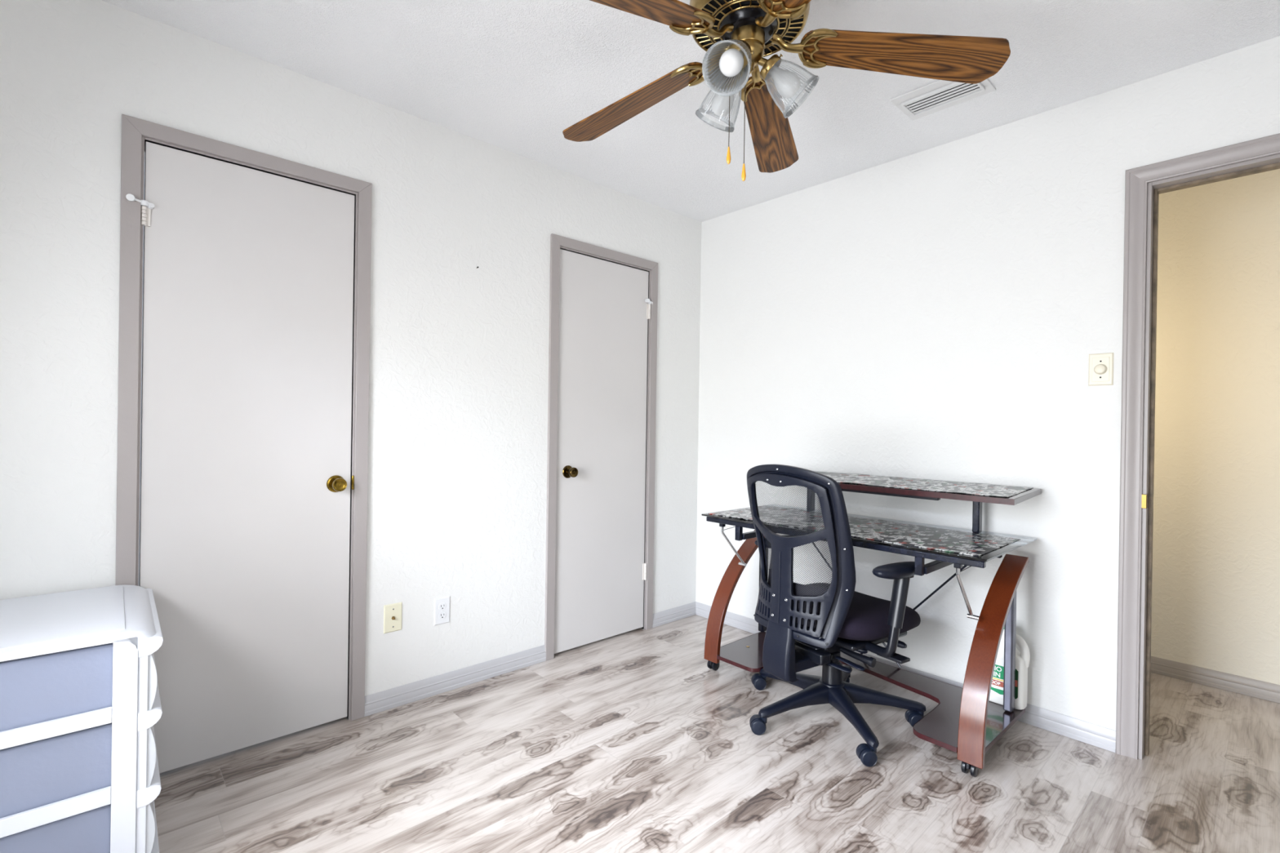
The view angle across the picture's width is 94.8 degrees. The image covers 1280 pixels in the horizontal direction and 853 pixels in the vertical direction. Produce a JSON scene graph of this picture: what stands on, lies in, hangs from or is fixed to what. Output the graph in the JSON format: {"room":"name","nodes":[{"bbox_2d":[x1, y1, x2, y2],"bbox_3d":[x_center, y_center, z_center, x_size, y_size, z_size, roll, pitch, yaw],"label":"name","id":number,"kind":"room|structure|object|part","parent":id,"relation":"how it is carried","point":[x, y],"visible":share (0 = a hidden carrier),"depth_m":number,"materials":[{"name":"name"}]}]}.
{"room":"home office","nodes":[
{"label":"home office","id":0,"kind":"room"},
{"bbox_2d":[0,0,701,719],"bbox_3d":[-0.928,-0.070,2.549,3.420,2.440,0.110,1,0,-43],"label":"wall","id":1,"kind":"structure","parent":0,"point":[459,371],"depth_m":2.38,"materials":[{"name":"white paint"}]},
{"bbox_2d":[125,141,355,773],"bbox_3d":[-1.361,0.113,2.065,0.684,2.034,0.093,1,0,-43],"label":"door","id":2,"kind":"structure","parent":1,"relation":"in","point":[248,276],"depth_m":2.06,"materials":[{"name":"paint"}]},
{"bbox_3d":[-1.145,0.220,2.235,0.051,0.051,0.048,1,0,-43],"label":"knob","id":3,"kind":"part","parent":2,"relation":"part of","materials":[{"name":"gold metal"}]},
{"bbox_3d":[-1.121,0.219,2.300,0.011,0.057,0.010,1,0,-43],"label":"strike plate","id":4,"kind":"part","parent":2,"relation":"part of","materials":[{"name":"gold metal"}]},
{"bbox_2d":[115,113,372,720],"bbox_3d":[-1.387,0.090,2.118,0.741,2.107,0.126,1,0,-43],"label":"trim","id":5,"kind":"structure","parent":1,"relation":"attached to","point":[135,131],"depth_m":1.96,"materials":[{"name":"grey paint"}]},
{"bbox_3d":[-1.604,0.088,1.842,0.048,2.106,0.016,1,0,-43],"label":"casing","id":6,"kind":"part","parent":5,"relation":"part of","materials":[{"name":"grey paint"}]},
{"bbox_3d":[-1.334,-0.939,2.075,0.740,0.048,0.016,1,0,-43],"label":"head casing","id":7,"kind":"part","parent":5,"relation":"part of","materials":[{"name":"grey paint"}]},
{"bbox_3d":[-1.095,0.095,2.312,0.048,2.106,0.016,1,0,-43],"label":"casing","id":8,"kind":"part","parent":5,"relation":"part of","materials":[{"name":"grey paint"}]},
{"bbox_2d":[383,602,402,633],"bbox_3d":[-1.006,0.783,2.404,0.073,0.114,0.018,1,0,-43],"label":"outlet","id":9,"kind":"object","parent":1,"relation":"attached to","point":[392,612],"visible":1,"depth_m":2.40,"materials":[{"name":"beige plastic"}]},
{"bbox_2d":[433,595,449,626],"bbox_3d":[-0.856,0.798,2.550,0.071,0.114,0.007,1,0,-43],"label":"power outlet","id":10,"kind":"object","parent":1,"relation":"attached to","point":[442,605],"visible":1,"depth_m":2.55,"materials":[{"name":"white plastic"}]},
{"bbox_2d":[438,611,446,619],"bbox_3d":[-0.855,0.818,2.548,0.034,0.028,0.002,1,0,-43],"label":"receptacle","id":11,"kind":"object","parent":10,"relation":"attached to","point":[442,615],"depth_m":2.55,"materials":[{"name":"white plastic"}]},
{"bbox_2d":[438,602,446,610],"bbox_3d":[-0.854,0.779,2.548,0.034,0.028,0.002,1,0,-43],"label":"receptacle","id":12,"kind":"object","parent":10,"relation":"attached to","point":[442,606],"depth_m":2.55,"materials":[{"name":"white plastic"}]},
{"bbox_2d":[364,644,546,716],"bbox_3d":[-0.780,1.113,2.619,0.850,0.075,0.016,1,0,-43],"label":"baseboard","id":13,"kind":"structure","parent":1,"relation":"attached to","point":[384,700],"depth_m":2.57,"materials":[{"name":"grey paint"}]},
{"bbox_2d":[544,233,657,661],"bbox_3d":[-0.222,0.106,3.194,0.731,2.107,0.126,1,0,-43],"label":"trim","id":14,"kind":"structure","parent":1,"relation":"attached to","point":[557,242],"depth_m":2.98,"materials":[{"name":"grey paint"}]},
{"bbox_3d":[-0.435,0.103,2.922,0.048,2.106,0.016,1,0,-43],"label":"casing","id":15,"kind":"part","parent":14,"relation":"part of","materials":[{"name":"grey paint"}]},
{"bbox_3d":[-0.169,-0.923,3.151,0.730,0.048,0.016,1,0,-43],"label":"head casing","id":16,"kind":"part","parent":14,"relation":"part of","materials":[{"name":"grey paint"}]},
{"bbox_3d":[0.067,0.110,3.385,0.048,2.106,0.016,1,0,-43],"label":"casing","id":17,"kind":"part","parent":14,"relation":"part of","materials":[{"name":"grey paint"}]},
{"bbox_2d":[554,248,653,653],"bbox_3d":[-0.178,0.129,3.157,0.656,2.034,0.093,1,0,-43],"label":"door","id":18,"kind":"structure","parent":1,"relation":"in","point":[605,306],"depth_m":3.14,"materials":[{"name":"paint"}]},
{"bbox_3d":[-0.345,0.231,2.974,0.051,0.051,0.048,1,0,-43],"label":"knob","id":19,"kind":"part","parent":18,"relation":"part of","materials":[{"name":"gold metal"}]},
{"bbox_2d":[653,601,695,627],"bbox_3d":[0.210,1.127,3.534,0.386,0.075,0.016,1,0,-43],"label":"baseboard","id":20,"kind":"structure","parent":1,"relation":"attached to","point":[672,615],"depth_m":3.52,"materials":[{"name":"grey paint"}]},
{"bbox_2d":[102,0,1279,222],"bbox_3d":[0.838,-1.291,1.417,4.695,0.060,5.280,1,0,-43],"label":"ceiling","id":21,"kind":"structure","parent":0,"point":[509,75],"depth_m":2.08,"materials":[{"name":"white paint"}]},
{"bbox_2d":[562,0,1010,181],"bbox_3d":[0.249,-0.965,1.583,1.274,0.612,1.271,1,0,-43],"label":"ceiling fan","id":22,"kind":"object","parent":21,"relation":"hanging from","point":[735,36],"visible":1,"depth_m":1.56,"materials":[{"name":"brown wood"}]},
{"bbox_3d":[-0.027,-0.998,1.831,0.536,0.006,0.145,-7,7,38],"label":"blade","id":23,"kind":"part","parent":22,"relation":"part of","materials":[{"name":"brown wood"}]},
{"bbox_3d":[-0.049,-0.997,1.357,0.536,0.006,0.145,-6,16,-33],"label":"blade","id":24,"kind":"part","parent":22,"relation":"part of","materials":[{"name":"brown wood"}]},
{"bbox_3d":[0.151,-1.012,1.691,0.088,0.014,0.124,-7,7,38],"label":"scroll plate","id":25,"kind":"part","parent":22,"relation":"part of","materials":[{"name":"gold metal"}]},
{"bbox_3d":[0.139,-1.012,1.482,0.088,0.014,0.124,-6,16,-33],"label":"scroll plate","id":26,"kind":"part","parent":22,"relation":"part of","materials":[{"name":"gold metal"}]},
{"bbox_3d":[0.237,-0.913,1.683,0.122,0.148,0.149,1,0,-43],"label":"lamp shade","id":27,"kind":"part","parent":22,"relation":"part of","materials":[{"name":"clear glass"}]},
{"bbox_3d":[0.244,-0.931,1.665,0.061,0.091,0.092,1,0,-43],"label":"light bulb","id":28,"kind":"part","parent":22,"relation":"part of","materials":[{"name":"white glass"}]},
{"bbox_3d":[0.234,-0.913,1.475,0.148,0.148,0.121,1,0,-43],"label":"lamp shade","id":29,"kind":"part","parent":22,"relation":"part of","materials":[{"name":"clear glass"}]},
{"bbox_3d":[0.238,-0.729,1.583,0.012,0.045,0.012,1,0,-43],"label":"pull handle","id":30,"kind":"part","parent":22,"relation":"part of","materials":[{"name":"orange wood"}]},
{"bbox_3d":[0.241,-0.867,1.583,0.003,0.231,0.003,1,0,-43],"label":"pull chain","id":31,"kind":"part","parent":22,"relation":"part of","materials":[{"name":"grey metal"}]},
{"bbox_3d":[0.241,-0.930,1.494,0.091,0.091,0.061,1,0,-43],"label":"light bulb","id":32,"kind":"part","parent":22,"relation":"part of","materials":[{"name":"white glass"}]},
{"bbox_3d":[0.276,-0.676,1.567,0.012,0.045,0.012,1,0,-43],"label":"pull handle","id":33,"kind":"part","parent":22,"relation":"part of","materials":[{"name":"orange wood"}]},
{"bbox_3d":[0.279,-0.828,1.567,0.003,0.258,0.003,1,0,-43],"label":"pull chain","id":34,"kind":"part","parent":22,"relation":"part of","materials":[{"name":"grey metal"}]},
{"bbox_2d":[730,24,764,48],"bbox_3d":[0.289,-1.037,1.579,0.090,0.050,0.090,1,0,-43],"label":"housing","id":35,"kind":"object","parent":22,"relation":"attached to","point":[754,34],"depth_m":1.54,"materials":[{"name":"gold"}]},
{"bbox_2d":[693,0,806,57],"bbox_3d":[0.290,-1.073,1.579,0.300,0.011,0.300,1,0,-43],"label":"vent grille","id":36,"kind":"object","parent":22,"relation":"attached to","point":[724,11],"depth_m":1.55,"materials":[{"name":"gold metal"}]},
{"bbox_3d":[0.288,-0.980,1.579,0.088,0.064,0.088,1,0,-43],"label":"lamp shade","id":37,"kind":"part","parent":22,"relation":"part of","materials":[{"name":"gold metal"}]},
{"bbox_3d":[0.353,-1.009,1.745,0.124,0.014,0.088,-11,-10,19],"label":"scroll plate","id":38,"kind":"part","parent":22,"relation":"part of","materials":[{"name":"gold metal"}]},
{"bbox_3d":[0.431,-0.991,1.956,0.145,0.006,0.536,-11,-10,19],"label":"blade","id":39,"kind":"part","parent":22,"relation":"part of","materials":[{"name":"brown wood"}]},
{"bbox_3d":[0.335,-1.008,1.407,0.124,0.014,0.088,13,3,-16],"label":"scroll plate","id":40,"kind":"part","parent":22,"relation":"part of","materials":[{"name":"gold metal"}]},
{"bbox_3d":[0.385,-0.928,1.582,0.090,0.091,0.061,1,0,22],"label":"light bulb","id":41,"kind":"part","parent":22,"relation":"part of","materials":[{"name":"white glass"}]},
{"bbox_3d":[0.395,-0.990,1.189,0.145,0.006,0.536,13,3,-16],"label":"blade","id":42,"kind":"part","parent":22,"relation":"part of","materials":[{"name":"brown wood"}]},
{"bbox_3d":[0.405,-0.910,1.568,0.148,0.148,0.120,1,0,-17],"label":"lamp shade","id":43,"kind":"part","parent":22,"relation":"part of","materials":[{"name":"clear glass"}]},
{"bbox_3d":[0.467,-1.007,1.569,0.088,0.014,0.124,7,-11,3],"label":"scroll plate","id":44,"kind":"part","parent":22,"relation":"part of","materials":[{"name":"gold metal"}]},
{"bbox_3d":[0.692,-0.986,1.560,0.536,0.006,0.145,7,-11,3],"label":"blade","id":45,"kind":"part","parent":22,"relation":"part of","materials":[{"name":"brown wood"}]},
{"bbox_2d":[889,78,995,119],"bbox_3d":[1.143,-1.250,2.228,0.210,0.016,0.304,1,0,-43],"label":"ceiling vent","id":46,"kind":"object","parent":21,"relation":"in","point":[939,95],"visible":0.81,"depth_m":2.23,"materials":[{"name":"white metal"}]},
{"bbox_2d":[154,614,1279,852],"bbox_3d":[0.800,1.208,1.423,4.695,0.060,5.280,1,0,-43],"label":"floor","id":47,"kind":"structure","parent":0,"point":[628,742],"depth_m":1.96,"materials":[{"name":"laminate"}]},
{"bbox_2d":[0,584,163,852],"bbox_3d":[-1.524,0.816,1.526,0.417,0.654,0.550,1,0,-42],"label":"plastic drawer unit","id":48,"kind":"object","parent":47,"relation":"on","point":[80,702],"visible":1,"depth_m":1.39,"materials":[{"name":"white plastic"}]},
{"bbox_3d":[-1.534,0.984,1.522,0.363,0.163,0.516,1,0,-42],"label":"drawer","id":49,"kind":"part","parent":48,"relation":"part of","materials":[{"name":"blue plastic"}]},
{"bbox_3d":[-1.531,0.791,1.521,0.363,0.162,0.516,1,0,-42],"label":"drawer","id":50,"kind":"part","parent":48,"relation":"part of","materials":[{"name":"blue plastic"}]},
{"bbox_3d":[-1.528,0.600,1.521,0.363,0.164,0.516,1,0,-42],"label":"drawer","id":51,"kind":"part","parent":48,"relation":"part of","materials":[{"name":"blue plastic"}]},
{"bbox_3d":[-1.532,0.490,1.514,0.310,0.002,0.480,1,0,-42],"label":"lid panel","id":52,"kind":"part","parent":48,"relation":"part of","materials":[{"name":"white plastic"}]},
{"bbox_3d":[-1.522,0.517,1.524,0.411,0.052,0.550,1,0,-42],"label":"lid","id":53,"kind":"part","parent":48,"relation":"part of","materials":[{"name":"white plastic"}]},
{"bbox_3d":[-1.387,0.904,1.650,0.046,0.043,0.549,1,0,-42],"label":"cross rail","id":54,"kind":"part","parent":48,"relation":"part of","materials":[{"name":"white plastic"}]},
{"bbox_3d":[-1.385,0.716,1.650,0.046,0.043,0.549,1,0,-42],"label":"cross rail","id":55,"kind":"part","parent":48,"relation":"part of","materials":[{"name":"white plastic"}]},
{"bbox_3d":[-1.385,0.995,1.648,0.025,0.140,0.530,1,0,-42],"label":"drawer","id":56,"kind":"part","parent":48,"relation":"part of","materials":[{"name":"grey plastic"}]},
{"bbox_3d":[-1.382,0.536,1.649,0.046,0.043,0.549,1,0,-42],"label":"cross rail","id":57,"kind":"part","parent":48,"relation":"part of","materials":[{"name":"white plastic"}]},
{"bbox_3d":[-1.383,0.812,1.647,0.025,0.150,0.530,1,0,-42],"label":"drawer","id":58,"kind":"part","parent":48,"relation":"part of","materials":[{"name":"grey plastic"}]},
{"bbox_3d":[-1.380,0.628,1.647,0.025,0.142,0.530,1,0,-42],"label":"drawer","id":59,"kind":"part","parent":48,"relation":"part of","materials":[{"name":"grey plastic"}]},
{"bbox_3d":[-1.390,1.081,1.651,0.046,0.043,0.549,1,0,-42],"label":"cross rail","id":60,"kind":"part","parent":48,"relation":"part of","materials":[{"name":"white plastic"}]},
{"bbox_2d":[746,464,925,767],"bbox_3d":[0.749,0.661,2.385,0.700,1.028,0.715,1,0,-33],"label":"office chair","id":61,"kind":"object","parent":47,"relation":"on","point":[810,625],"visible":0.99,"depth_m":2.19,"materials":[{"name":"black plastic"}]},
{"bbox_3d":[0.558,0.472,2.241,0.124,0.584,0.412,1,0,-33],"label":"plate","id":62,"kind":"part","parent":61,"relation":"part of","materials":[{"name":"black plastic"}]},
{"bbox_3d":[0.595,0.469,2.265,0.140,0.628,0.459,1,0,-33],"label":"panel","id":63,"kind":"part","parent":61,"relation":"part of","materials":[{"name":"black plastic"}]},
{"bbox_3d":[0.584,0.468,2.258,0.169,0.648,0.479,1,0,-33],"label":"frame","id":64,"kind":"part","parent":61,"relation":"part of","materials":[{"name":"black plastic"}]},
{"bbox_3d":[0.740,0.911,2.251,0.136,0.025,0.034,1,0,42],"label":"lever","id":65,"kind":"part","parent":61,"relation":"part of","materials":[{"name":"black plastic"}]},
{"bbox_3d":[0.793,0.901,2.249,0.032,0.026,0.133,1,0,-43],"label":"lever","id":66,"kind":"part","parent":61,"relation":"part of","materials":[{"name":"black plastic"}]},
{"bbox_3d":[0.831,0.879,2.246,0.044,0.037,0.138,1,0,-33],"label":"lever","id":67,"kind":"part","parent":61,"relation":"part of","materials":[{"name":"black plastic"}]},
{"bbox_3d":[0.830,0.853,2.265,0.089,0.025,0.030,1,0,37],"label":"lever","id":68,"kind":"part","parent":61,"relation":"part of","materials":[{"name":"black plastic"}]},
{"bbox_2d":[807,582,920,640],"bbox_3d":[0.828,0.762,2.418,0.510,0.127,0.524,1,0,-33],"label":"seat cushion","id":69,"kind":"object","parent":61,"relation":"on","point":[866,619],"depth_m":2.20,"materials":[{"name":"black fabric"}]},
{"bbox_3d":[0.991,0.849,2.330,0.029,0.027,0.128,1,0,-39],"label":"lever","id":70,"kind":"part","parent":61,"relation":"part of","materials":[{"name":"black plastic"}]},
{"bbox_2d":[701,482,1041,777],"bbox_3d":[0.932,0.706,2.568,0.608,0.943,1.236,1,0,-43],"label":"computer desk","id":71,"kind":"object","parent":47,"relation":"on","point":[964,722],"visible":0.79,"depth_m":2.24,"materials":[{"name":"brown wood"}]},
{"bbox_3d":[0.524,0.804,2.969,0.505,0.631,0.080,1,0,-43],"label":"leg","id":72,"kind":"part","parent":71,"relation":"part of","materials":[{"name":"brown wood"}]},
{"bbox_3d":[0.451,0.486,2.684,0.024,0.065,0.026,1,0,-43],"label":"bracket post","id":73,"kind":"part","parent":71,"relation":"part of","materials":[{"name":"black metal"}]},
{"bbox_3d":[0.614,0.505,2.825,0.408,0.025,0.026,1,0,-43],"label":"tray rail","id":74,"kind":"part","parent":71,"relation":"part of","materials":[{"name":"black metal"}]},
{"bbox_3d":[0.650,0.819,3.101,0.045,0.516,0.030,1,0,-43],"label":"post","id":75,"kind":"part","parent":71,"relation":"part of","materials":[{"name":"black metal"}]},
{"bbox_3d":[0.865,0.366,2.977,0.040,0.240,0.026,1,0,-43],"label":"shelf post","id":76,"kind":"part","parent":71,"relation":"part of","materials":[{"name":"black metal"}]},
{"bbox_3d":[0.731,0.448,2.380,0.022,0.022,1.198,1,0,-43],"label":"rail","id":77,"kind":"part","parent":71,"relation":"part of","materials":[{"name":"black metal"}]},
{"bbox_2d":[707,505,1021,556],"bbox_3d":[0.895,0.424,2.547,0.487,0.006,1.184,1,0,-43],"label":"desktop","id":78,"kind":"object","parent":71,"relation":"on","point":[960,542],"visible":0.77,"depth_m":2.35,"materials":[{"name":"grey glass"}]},
{"bbox_3d":[0.928,0.432,2.565,0.592,0.008,1.227,1,0,-43],"label":"glass","id":79,"kind":"part","parent":71,"relation":"part of","materials":[{"name":"grey glass"}]},
{"bbox_2d":[718,631,1023,748],"bbox_3d":[0.910,1.094,2.551,0.513,0.016,1.180,1,0,-43],"label":"shelf","id":80,"kind":"object","parent":71,"relation":"attached to","point":[940,727],"depth_m":2.40,"materials":[{"name":"brown wood"}]},
{"bbox_3d":[0.995,0.495,2.095,0.024,0.065,0.026,1,0,-43],"label":"bracket post","id":81,"kind":"part","parent":71,"relation":"part of","materials":[{"name":"black metal"}]},
{"bbox_2d":[814,471,1041,504],"bbox_3d":[1.063,0.241,2.627,0.340,0.020,1.108,1,0,-43],"label":"shelf","id":82,"kind":"object","parent":71,"relation":"on","point":[978,489],"visible":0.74,"depth_m":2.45,"materials":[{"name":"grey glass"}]},
{"bbox_3d":[1.158,0.515,2.236,0.408,0.025,0.026,1,0,-43],"label":"tray rail","id":83,"kind":"part","parent":71,"relation":"part of","materials":[{"name":"black metal"}]},
{"bbox_3d":[1.384,0.375,2.415,0.040,0.240,0.026,1,0,-43],"label":"shelf post","id":84,"kind":"part","parent":71,"relation":"part of","materials":[{"name":"black metal"}]},
{"bbox_3d":[1.291,0.818,2.139,0.505,0.631,0.078,1,0,-43],"label":"leg","id":85,"kind":"part","parent":71,"relation":"part of","materials":[{"name":"brown wood"}]},
{"bbox_2d":[989,629,1030,710],"bbox_3d":[1.449,0.937,2.335,0.085,0.314,0.164,1,0,-43],"label":"jug","id":86,"kind":"object","parent":71,"relation":"on","point":[1022,657],"visible":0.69,"depth_m":2.29,"materials":[{"name":"white plastic"}]},
{"bbox_3d":[1.479,0.873,2.304,0.025,0.118,0.080,1,0,-43],"label":"jug handle","id":87,"kind":"part","parent":86,"relation":"part of","materials":[{"name":"white plastic"}]},
{"bbox_3d":[1.423,0.832,2.264,0.045,0.516,0.030,1,0,-43],"label":"post","id":88,"kind":"part","parent":71,"relation":"part of","materials":[{"name":"grey metal"}]},
{"bbox_2d":[695,35,1279,730],"bbox_3d":[1.735,-0.029,2.267,0.110,2.440,5.280,1,0,-43],"label":"wall","id":89,"kind":"structure","parent":0,"point":[939,313],"depth_m":2.54,"materials":[{"name":"white paint"}]},
{"bbox_2d":[695,601,1115,752],"bbox_3d":[1.040,1.141,2.909,0.016,0.075,2.061,1,0,-43],"label":"baseboard","id":90,"kind":"structure","parent":89,"relation":"attached to","point":[1091,734],"depth_m":2.31,"materials":[{"name":"grey paint"}]},
{"bbox_2d":[1088,352,1113,386],"bbox_3d":[1.714,-0.213,2.193,0.024,0.120,0.074,1,0,-43],"label":"dimmer switch","id":91,"kind":"object","parent":89,"relation":"attached to","point":[1100,365],"visible":1,"depth_m":2.19,"materials":[{"name":"beige plastic"}]},
{"bbox_3d":[1.719,-0.213,2.197,0.004,0.090,0.052,1,0,-43],"label":"plate","id":92,"kind":"part","parent":91,"relation":"part of","materials":[{"name":"beige plastic"}]},
{"bbox_2d":[1115,133,1279,759],"bbox_3d":[2.095,0.135,1.862,0.127,2.125,0.885,1,0,-43],"label":"trim","id":93,"kind":"structure","parent":89,"relation":"attached to","point":[1141,209],"depth_m":2.12,"materials":[{"name":"grey paint"}]},
{"bbox_3d":[1.775,0.129,2.127,0.017,2.125,0.061,1,0,-43],"label":"casing","id":94,"kind":"part","parent":93,"relation":"part of","materials":[{"name":"grey paint"}]},
{"bbox_3d":[1.810,0.267,2.114,0.040,0.050,0.018,1,0,-43],"label":"strike plate","id":95,"kind":"part","parent":93,"relation":"part of","materials":[{"name":"gold metal"}]},
{"bbox_3d":[2.070,-0.898,1.822,0.017,0.061,0.885,1,0,-43],"label":"head casing","id":96,"kind":"part","parent":93,"relation":"part of","materials":[{"name":"grey paint"}]},
{"bbox_2d":[1151,168,1279,684],"bbox_3d":[2.506,-0.019,2.979,0.100,2.440,5.280,1,0,-43],"label":"wall","id":97,"kind":"structure","parent":0,"point":[1215,580],"depth_m":2.72,"materials":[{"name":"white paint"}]},
{"bbox_2d":[1151,656,1279,703],"bbox_3d":[2.412,1.161,2.979,0.016,0.075,5.180,1,0,-43],"label":"baseboard","id":98,"kind":"structure","parent":97,"relation":"attached to","point":[1265,691],"depth_m":2.71,"materials":[{"name":"grey paint"}]}
]}

